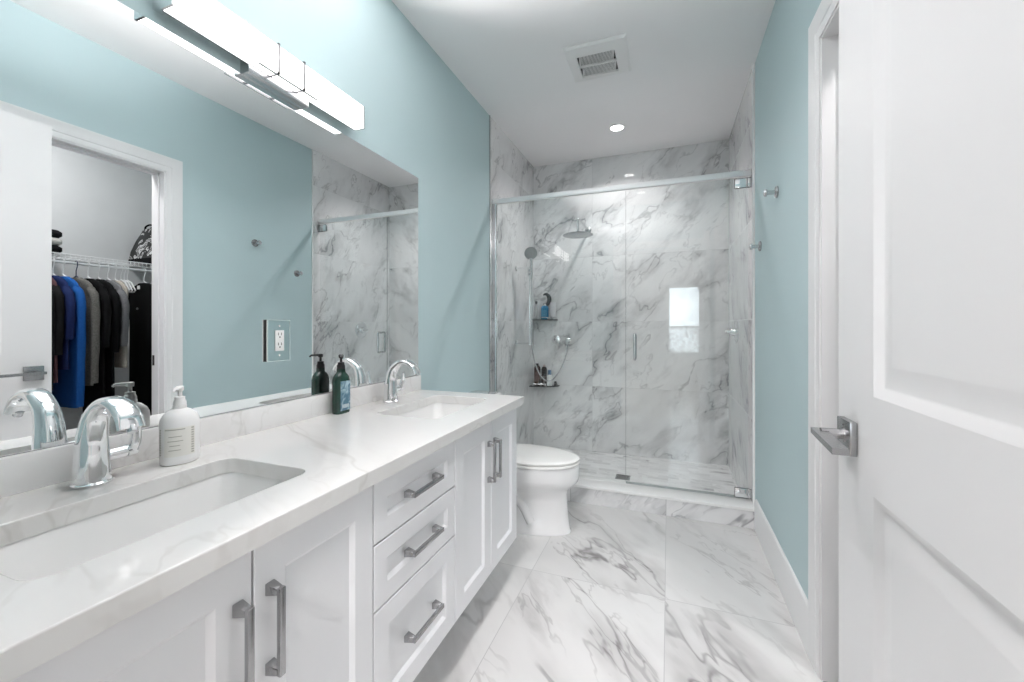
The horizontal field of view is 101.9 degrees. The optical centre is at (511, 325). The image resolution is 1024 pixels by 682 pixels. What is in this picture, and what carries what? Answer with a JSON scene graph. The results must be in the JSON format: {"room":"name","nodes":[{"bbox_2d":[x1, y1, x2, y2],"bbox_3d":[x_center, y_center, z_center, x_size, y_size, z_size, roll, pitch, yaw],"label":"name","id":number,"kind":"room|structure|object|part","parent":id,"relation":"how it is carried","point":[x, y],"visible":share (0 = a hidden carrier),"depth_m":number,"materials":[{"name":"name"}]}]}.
{"room":"bathroom","nodes":[
{"label":"bathroom","id":0,"kind":"room"},
{"bbox_2d":[117,0,533,443],"bbox_3d":[-0.502,-0.189,2.375,0.102,2.778,3.990,0,0,21],"label":"wall","id":1,"kind":"structure","parent":0,"point":[420,117],"depth_m":2.43,"materials":[{"name":"teal paint"}]},
{"bbox_2d":[0,0,417,456],"bbox_3d":[-0.805,-0.262,1.421,0.006,1.054,1.711,0,0,21],"label":"mirror","id":2,"kind":"object","parent":1,"relation":"attached to","point":[160,204],"visible":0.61,"depth_m":1.11,"materials":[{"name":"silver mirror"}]},
{"bbox_2d":[265,320,289,361],"bbox_3d":[-0.797,0.051,1.415,0.013,0.141,0.088,0,0,21],"label":"outlet","id":3,"kind":"object","parent":2,"relation":"attached to","point":[277,332],"visible":1,"depth_m":1.41,"materials":[{"name":"white plastic"}]},
{"bbox_2d":[275,330,283,350],"bbox_3d":[-0.792,0.051,1.414,0.003,0.070,0.034,0,0,21],"label":"receptacle","id":4,"kind":"object","parent":3,"relation":"attached to","point":[279,334],"depth_m":1.41,"materials":[{"name":"white plastic"}]},
{"bbox_2d":[0,375,420,497],"bbox_3d":[-0.797,0.303,1.420,0.020,0.078,1.715,0,0,21],"label":"backsplash","id":5,"kind":"structure","parent":1,"relation":"attached to","point":[27,471],"depth_m":1.18,"materials":[{"name":"stone"}]},
{"bbox_2d":[152,0,364,130],"bbox_3d":[-0.772,-0.852,1.396,0.087,0.126,0.712,0,0,21],"label":"vanity light","id":6,"kind":"object","parent":1,"relation":"attached to","point":[263,61],"visible":1,"depth_m":1.30,"materials":[{"name":"white plastic"}]},
{"bbox_3d":[-0.737,-0.807,1.381,0.006,0.002,0.230,0,0,21],"label":"rod","id":7,"kind":"part","parent":6,"relation":"part of","materials":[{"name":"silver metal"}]},
{"bbox_2d":[489,115,490,390],"bbox_3d":[-0.166,-0.239,3.115,0.007,2.678,0.010,0,0,21],"label":"trim","id":8,"kind":"structure","parent":1,"relation":"attached to","point":[489,115],"depth_m":3.11,"materials":[{"name":"metal"}]},
{"bbox_2d":[492,204,496,390],"bbox_3d":[-0.131,0.076,3.170,0.029,2.004,0.028,0,0,21],"label":"channel","id":9,"kind":"object","parent":1,"relation":"attached to","point":[494,206],"visible":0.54,"depth_m":3.16,"materials":[{"name":"silver metal"}]},
{"bbox_2d":[515,247,570,381],"bbox_3d":[0.340,-0.078,3.748,0.662,1.177,0.222,0,0,-36],"label":"shower","id":10,"kind":"object","parent":1,"relation":"attached to","point":[530,253],"visible":1,"depth_m":3.59,"materials":[{"name":"silver metal"}]},
{"bbox_3d":[0.165,-0.483,3.542,0.030,0.189,0.050,0,0,21],"label":"handset handle","id":11,"kind":"part","parent":10,"relation":"part of","materials":[{"name":"metal"}]},
{"bbox_2d":[493,169,750,204],"bbox_3d":[0.666,-0.944,2.869,1.732,0.036,0.030,0,0,21],"label":"header rail","id":12,"kind":"object","parent":1,"relation":"attached to","point":[742,173],"visible":0.99,"depth_m":2.81,"materials":[{"name":"metal"}]},
{"bbox_2d":[391,0,775,166],"bbox_3d":[0.370,-1.608,2.046,1.965,0.060,3.990,0,0,21],"label":"ceiling","id":13,"kind":"structure","parent":0,"point":[691,61],"depth_m":2.51,"materials":[{"name":"paint"}]},
{"bbox_2d":[563,33,631,81],"bbox_3d":[0.513,-1.567,2.460,0.349,0.022,0.346,0,0,21],"label":"exhaust fan","id":14,"kind":"object","parent":13,"relation":"attached to","point":[608,56],"visible":1,"depth_m":2.42,"materials":[{"name":"white plastic"}]},
{"bbox_2d":[579,50,616,77],"bbox_3d":[0.512,-1.562,2.474,0.217,0.011,0.208,0,0,21],"label":"grille","id":15,"kind":"object","parent":14,"relation":"attached to","point":[600,62],"depth_m":2.47,"materials":[{"name":"white plastic"}]},
{"bbox_2d":[608,124,625,131],"bbox_3d":[0.837,-1.575,3.308,0.132,0.005,0.132,0,0,21],"label":"recessed light","id":16,"kind":"object","parent":13,"relation":"in","point":[616,127],"visible":1,"depth_m":3.30,"materials":[{"name":"white plastic"}]},
{"bbox_2d":[413,448,822,681],"bbox_3d":[0.297,1.221,2.020,1.846,0.058,3.890,0,0,21],"label":"floor","id":17,"kind":"structure","parent":0,"point":[625,595],"depth_m":1.77,"materials":[{"name":"stone"}]},
{"bbox_2d":[10,408,515,681],"bbox_3d":[-0.526,0.790,1.296,0.614,0.818,1.655,0,0,21],"label":"vanity cabinet","id":18,"kind":"object","parent":17,"relation":"on","point":[367,588],"visible":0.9,"depth_m":0.94,"materials":[{"name":"paint"}]},
{"bbox_3d":[-0.515,0.698,0.577,0.020,0.619,0.312,0,0,21],"label":"door","id":19,"kind":"part","parent":18,"relation":"part of","materials":[{"name":"paint"}]},
{"bbox_3d":[-0.444,0.545,0.689,0.034,0.164,0.019,0,0,21],"label":"handle","id":20,"kind":"part","parent":18,"relation":"part of","materials":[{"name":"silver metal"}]},
{"bbox_2d":[0,375,523,681],"bbox_3d":[-0.525,0.322,1.318,0.601,0.115,1.715,0,0,21],"label":"countertop","id":21,"kind":"structure","parent":18,"relation":"on","point":[323,458],"depth_m":0.86,"materials":[{"name":"stone"}]},
{"bbox_2d":[69,396,145,488],"bbox_3d":[-0.846,0.245,0.901,0.186,0.193,0.117,0,0,21],"label":"faucet","id":22,"kind":"object","parent":21,"relation":"on","point":[93,455],"visible":1,"depth_m":0.87,"materials":[{"name":"silver metal"}]},
{"bbox_3d":[-0.885,0.260,0.943,0.039,0.083,0.066,0,0,21],"label":"lever","id":23,"kind":"part","parent":22,"relation":"part of","materials":[{"name":"silver metal"}]},
{"bbox_2d":[0,472,284,580],"bbox_3d":[-0.688,0.449,0.815,0.326,0.138,0.508,0,0,21],"label":"sink","id":24,"kind":"object","parent":21,"relation":"in","point":[63,548],"visible":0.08,"depth_m":0.86,"materials":[{"name":"ceramic"}]},
{"bbox_2d":[159,385,199,465],"bbox_3d":[-0.835,0.246,1.043,0.070,0.190,0.086,0,0,21],"label":"lotion bottle","id":25,"kind":"object","parent":21,"relation":"on","point":[179,427],"visible":1,"depth_m":1.02,"materials":[{"name":"white plastic"}]},
{"bbox_2d":[160,426,193,455],"bbox_3d":[-0.821,0.284,1.017,0.066,0.063,0.016,0,0,-36],"label":"print","id":26,"kind":"object","parent":25,"relation":"attached to","point":[174,440],"depth_m":1.01},
{"bbox_2d":[332,354,349,414],"bbox_3d":[-0.664,0.227,1.624,0.054,0.229,0.069,0,0,21],"label":"soap bottle","id":27,"kind":"object","parent":21,"relation":"on","point":[341,380],"visible":1,"depth_m":1.60,"materials":[{"name":"green plastic"}]},
{"bbox_2d":[383,359,420,402],"bbox_3d":[-0.481,0.245,1.866,0.186,0.193,0.117,0,0,21],"label":"faucet","id":28,"kind":"object","parent":21,"relation":"on","point":[390,395],"visible":1,"depth_m":1.84,"materials":[{"name":"silver metal"}]},
{"bbox_3d":[-0.521,0.260,1.909,0.039,0.083,0.066,0,0,21],"label":"lever","id":29,"kind":"part","parent":28,"relation":"part of","materials":[{"name":"silver metal"}]},
{"bbox_2d":[397,403,471,418],"bbox_3d":[-0.324,0.449,1.781,0.326,0.138,0.508,0,0,21],"label":"sink","id":30,"kind":"object","parent":21,"relation":"in","point":[435,410],"visible":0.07,"depth_m":2.00,"materials":[{"name":"ceramic"}]},
{"bbox_3d":[-0.423,0.545,0.745,0.034,0.164,0.019,0,0,21],"label":"handle","id":31,"kind":"part","parent":18,"relation":"part of","materials":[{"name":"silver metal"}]},
{"bbox_3d":[-0.403,0.698,0.872,0.020,0.619,0.311,0,0,21],"label":"door","id":32,"kind":"part","parent":18,"relation":"part of","materials":[{"name":"paint"}]},
{"bbox_3d":[-0.275,0.859,1.213,0.020,0.297,0.411,0,0,21],"label":"drawer","id":33,"kind":"part","parent":18,"relation":"part of","materials":[{"name":"paint"}]},
{"bbox_3d":[-0.275,0.625,1.213,0.020,0.162,0.411,0,0,21],"label":"drawer","id":34,"kind":"part","parent":18,"relation":"part of","materials":[{"name":"paint"}]},
{"bbox_3d":[-0.275,0.464,1.213,0.020,0.152,0.411,0,0,21],"label":"drawer","id":35,"kind":"part","parent":18,"relation":"part of","materials":[{"name":"paint"}]},
{"bbox_3d":[-0.250,0.857,1.204,0.034,0.019,0.164,0,0,21],"label":"handle","id":36,"kind":"part","parent":18,"relation":"part of","materials":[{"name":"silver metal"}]},
{"bbox_3d":[-0.250,0.623,1.204,0.034,0.019,0.164,0,0,21],"label":"handle","id":37,"kind":"part","parent":18,"relation":"part of","materials":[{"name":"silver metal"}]},
{"bbox_3d":[-0.250,0.462,1.204,0.034,0.019,0.164,0,0,21],"label":"handle","id":38,"kind":"part","parent":18,"relation":"part of","materials":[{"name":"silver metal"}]},
{"bbox_3d":[-0.148,0.698,1.550,0.020,0.619,0.301,0,0,21],"label":"door","id":39,"kind":"part","parent":18,"relation":"part of","materials":[{"name":"paint"}]},
{"bbox_3d":[-0.080,0.545,1.657,0.034,0.164,0.019,0,0,21],"label":"handle","id":40,"kind":"part","parent":18,"relation":"part of","materials":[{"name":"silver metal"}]},
{"bbox_3d":[-0.059,0.545,1.711,0.034,0.164,0.019,0,0,21],"label":"handle","id":41,"kind":"part","parent":18,"relation":"part of","materials":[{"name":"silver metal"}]},
{"bbox_3d":[-0.040,0.698,1.835,0.020,0.619,0.301,0,0,21],"label":"door","id":42,"kind":"part","parent":18,"relation":"part of","materials":[{"name":"paint"}]},
{"bbox_2d":[468,390,579,535],"bbox_3d":[0.029,0.822,2.527,0.773,0.754,0.440,0,0,21],"label":"toilet","id":43,"kind":"object","parent":17,"relation":"on","point":[545,475],"visible":0.47,"depth_m":2.37,"materials":[{"name":"ceramic"}]},
{"bbox_3d":[-0.235,0.461,2.627,0.208,0.032,0.440,0,0,21],"label":"tank lid","id":44,"kind":"part","parent":43,"relation":"part of","materials":[{"name":"ceramic"}]},
{"bbox_3d":[0.146,0.793,2.483,0.522,0.016,0.376,0,0,21],"label":"seat","id":45,"kind":"part","parent":43,"relation":"part of","materials":[{"name":"plastic"}]},
{"bbox_3d":[0.145,0.772,2.483,0.520,0.020,0.372,0,0,21],"label":"lid","id":46,"kind":"part","parent":43,"relation":"part of","materials":[{"name":"plastic"}]},
{"bbox_3d":[0.085,1.001,2.506,0.650,0.397,0.372,0,0,21],"label":"bowl","id":47,"kind":"part","parent":43,"relation":"part of","materials":[{"name":"ceramic"}]},
{"bbox_2d":[615,474,630,480],"bbox_3d":[0.870,1.190,3.257,0.110,0.004,0.110,0,0,21],"label":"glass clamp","id":48,"kind":"object","parent":17,"relation":"on","point":[618,476],"visible":1,"depth_m":3.25,"materials":[{"name":"silver metal"}]},
{"bbox_2d":[567,487,753,528],"bbox_3d":[0.657,1.147,2.833,1.743,0.105,0.175,0,0,21],"label":"kerb","id":49,"kind":"object","parent":17,"relation":"on","point":[713,514],"visible":0.29,"depth_m":2.62,"materials":[{"name":"stone"}]},
{"bbox_2d":[573,475,754,511],"bbox_3d":[0.657,1.087,2.833,1.743,0.017,0.195,0,0,21],"label":"cap","id":50,"kind":"object","parent":49,"relation":"on","point":[702,497],"visible":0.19,"depth_m":2.68,"materials":[{"name":"stone"}]},
{"bbox_2d":[534,139,728,465],"bbox_3d":[1.043,-0.189,3.871,1.734,2.778,0.100,0,0,21],"label":"wall","id":51,"kind":"structure","parent":0,"point":[654,265],"depth_m":3.78,"materials":[{"name":"stone"}]},
{"bbox_2d":[532,317,556,320],"bbox_3d":[0.309,-0.066,4.024,0.250,0.031,0.130,0,0,21],"label":"corner shelf","id":52,"kind":"object","parent":51,"relation":"attached to","point":[533,317],"visible":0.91,"depth_m":3.99,"materials":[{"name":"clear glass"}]},
{"bbox_2d":[534,301,537,318],"bbox_3d":[0.238,-0.149,4.046,0.034,0.178,0.034,0,0,21],"label":"shampoo bottle","id":53,"kind":"object","parent":52,"relation":"on","point":[536,302],"visible":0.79,"depth_m":4.03,"materials":[{"name":"white plastic"}]},
{"bbox_3d":[0.309,-0.054,4.024,0.250,0.009,0.130,0,0,21],"label":"plate","id":54,"kind":"part","parent":52,"relation":"part of","materials":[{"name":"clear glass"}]},
{"bbox_2d":[541,304,548,318],"bbox_3d":[0.319,-0.133,4.036,0.072,0.146,0.049,0,0,21],"label":"shampoo bottle","id":55,"kind":"object","parent":52,"relation":"on","point":[544,309],"visible":0.83,"depth_m":4.01,"materials":[{"name":"blue plastic"}]},
{"bbox_2d":[550,302,555,318],"bbox_3d":[0.397,-0.142,4.022,0.060,0.165,0.044,0,0,21],"label":"tube","id":56,"kind":"object","parent":52,"relation":"on","point":[552,304],"visible":0.88,"depth_m":4.01,"materials":[{"name":"white plastic"}]},
{"bbox_2d":[529,383,559,386],"bbox_3d":[0.314,0.573,4.017,0.265,0.031,0.140,0,0,21],"label":"corner shelf","id":57,"kind":"object","parent":51,"relation":"attached to","point":[532,385],"visible":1,"depth_m":4.00,"materials":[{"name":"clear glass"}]},
{"bbox_2d":[534,363,540,384],"bbox_3d":[0.247,0.473,4.042,0.060,0.210,0.049,0,0,21],"label":"shampoo bottle","id":58,"kind":"object","parent":57,"relation":"on","point":[537,379],"visible":0.88,"depth_m":4.02,"materials":[{"name":"black plastic"}]},
{"bbox_2d":[541,365,546,384],"bbox_3d":[0.313,0.479,4.039,0.052,0.198,0.044,0,0,21],"label":"shampoo bottle","id":59,"kind":"object","parent":57,"relation":"on","point":[544,369],"visible":0.98,"depth_m":4.02,"materials":[{"name":"grey plastic"}]},
{"bbox_2d":[547,370,551,385],"bbox_3d":[0.363,0.503,4.004,0.050,0.150,0.040,0,0,21],"label":"bottle","id":60,"kind":"object","parent":57,"relation":"on","point":[549,376],"visible":0.91,"depth_m":3.99,"materials":[{"name":"white plastic"}]},
{"bbox_2d":[543,293,550,305],"bbox_3d":[0.345,-0.255,4.057,0.083,0.129,0.039,0,0,32],"label":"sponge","id":61,"kind":"object","parent":51,"relation":"attached to","point":[546,294],"visible":0.96,"depth_m":4.04,"materials":[{"name":"black"}]},
{"bbox_2d":[552,335,559,343],"bbox_3d":[0.421,0.135,4.023,0.084,0.084,0.054,0,0,21],"label":"valve","id":62,"kind":"object","parent":51,"relation":"attached to","point":[555,339],"visible":1,"depth_m":4.04,"materials":[{"name":"silver metal"}]},
{"bbox_2d":[563,217,592,238],"bbox_3d":[0.616,-0.846,3.656,0.254,0.178,0.602,0,0,21],"label":"shower head","id":63,"kind":"object","parent":51,"relation":"attached to","point":[587,233],"visible":1,"depth_m":3.49},
{"bbox_3d":[0.637,-0.851,3.710,0.021,0.131,0.484,0,0,21],"label":"arm","id":64,"kind":"part","parent":63,"relation":"part of","materials":[{"name":"metal"}]},
{"bbox_2d":[729,0,821,598],"bbox_3d":[1.229,-0.189,1.722,0.130,2.778,3.990,0,0,21],"label":"wall","id":65,"kind":"structure","parent":0,"point":[781,64],"depth_m":2.02,"materials":[{"name":"teal paint"}]},
{"bbox_2d":[633,177,750,498],"bbox_3d":[1.125,0.077,2.696,0.751,1.991,0.109,0,0,21],"label":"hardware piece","id":66,"kind":"structure","parent":65,"relation":"attached to","point":[741,492],"depth_m":2.58,"materials":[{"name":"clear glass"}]},
{"bbox_3d":[0.832,0.142,2.807,0.017,0.185,0.109,0,0,21],"label":"handle","id":67,"kind":"part","parent":66,"relation":"part of","materials":[{"name":"metal"}]},
{"bbox_2d":[725,321,738,342],"bbox_3d":[1.630,0.046,3.097,0.088,0.166,0.167,0,0,21],"label":"shower valve","id":68,"kind":"object","parent":65,"relation":"attached to","point":[734,331],"visible":1,"depth_m":3.06,"materials":[{"name":"silver metal"}]},
{"bbox_3d":[1.651,0.046,3.089,0.045,0.166,0.166,0,0,21],"label":"plate","id":69,"kind":"part","parent":68,"relation":"part of","materials":[{"name":"silver metal"}]},
{"bbox_2d":[752,63,754,504],"bbox_3d":[1.456,-0.246,2.498,0.014,2.663,0.007,0,0,21],"label":"trim","id":70,"kind":"structure","parent":65,"relation":"attached to","point":[753,64],"depth_m":2.50,"materials":[{"name":"metal"}]},
{"bbox_2d":[749,241,761,250],"bbox_3d":[1.375,-0.448,2.351,0.058,0.056,0.056,0,0,21],"label":"robe hook","id":71,"kind":"object","parent":65,"relation":"attached to","point":[759,245],"visible":1,"depth_m":2.34,"materials":[{"name":"silver metal"}]},
{"bbox_2d":[763,186,778,197],"bbox_3d":[1.240,-0.638,1.991,0.058,0.056,0.056,0,0,21],"label":"robe hook","id":72,"kind":"object","parent":65,"relation":"attached to","point":[775,192],"visible":1,"depth_m":1.98,"materials":[{"name":"silver metal"}]},
{"bbox_2d":[754,499,807,654],"bbox_3d":[1.257,1.111,1.973,0.013,0.178,1.012,0,0,21],"label":"baseboard","id":73,"kind":"structure","parent":65,"relation":"attached to","point":[796,601],"depth_m":1.82,"materials":[{"name":"paint"}]},
{"bbox_2d":[808,0,838,681],"bbox_3d":[0.956,0.064,1.002,0.136,2.273,1.016,0,0,21],"label":"door frame","id":74,"kind":"structure","parent":65,"relation":"attached to","point":[830,36],"depth_m":1.40,"materials":[{"name":"paint"}]},
{"bbox_3d":[-0.369,-0.189,0.257,1.845,2.778,0.120,0,0,21],"label":"wall","id":75,"kind":"structure","parent":0,"visible":0},
{"bbox_2d":[811,0,1023,681],"bbox_3d":[0.571,0.104,0.485,0.173,2.179,0.927,0,0,21],"label":"door","id":76,"kind":"structure","parent":75,"relation":"in","point":[928,438],"depth_m":0.60,"materials":[{"name":"paint"}]},
{"bbox_3d":[0.640,0.228,0.818,0.054,0.030,0.175,0,0,25],"label":"lever","id":77,"kind":"part","parent":76,"relation":"part of","materials":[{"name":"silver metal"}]},
{"bbox_3d":[0.697,0.229,0.864,0.013,0.068,0.068,0,0,21],"label":"handle","id":78,"kind":"part","parent":76,"relation":"part of","materials":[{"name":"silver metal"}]}
]}

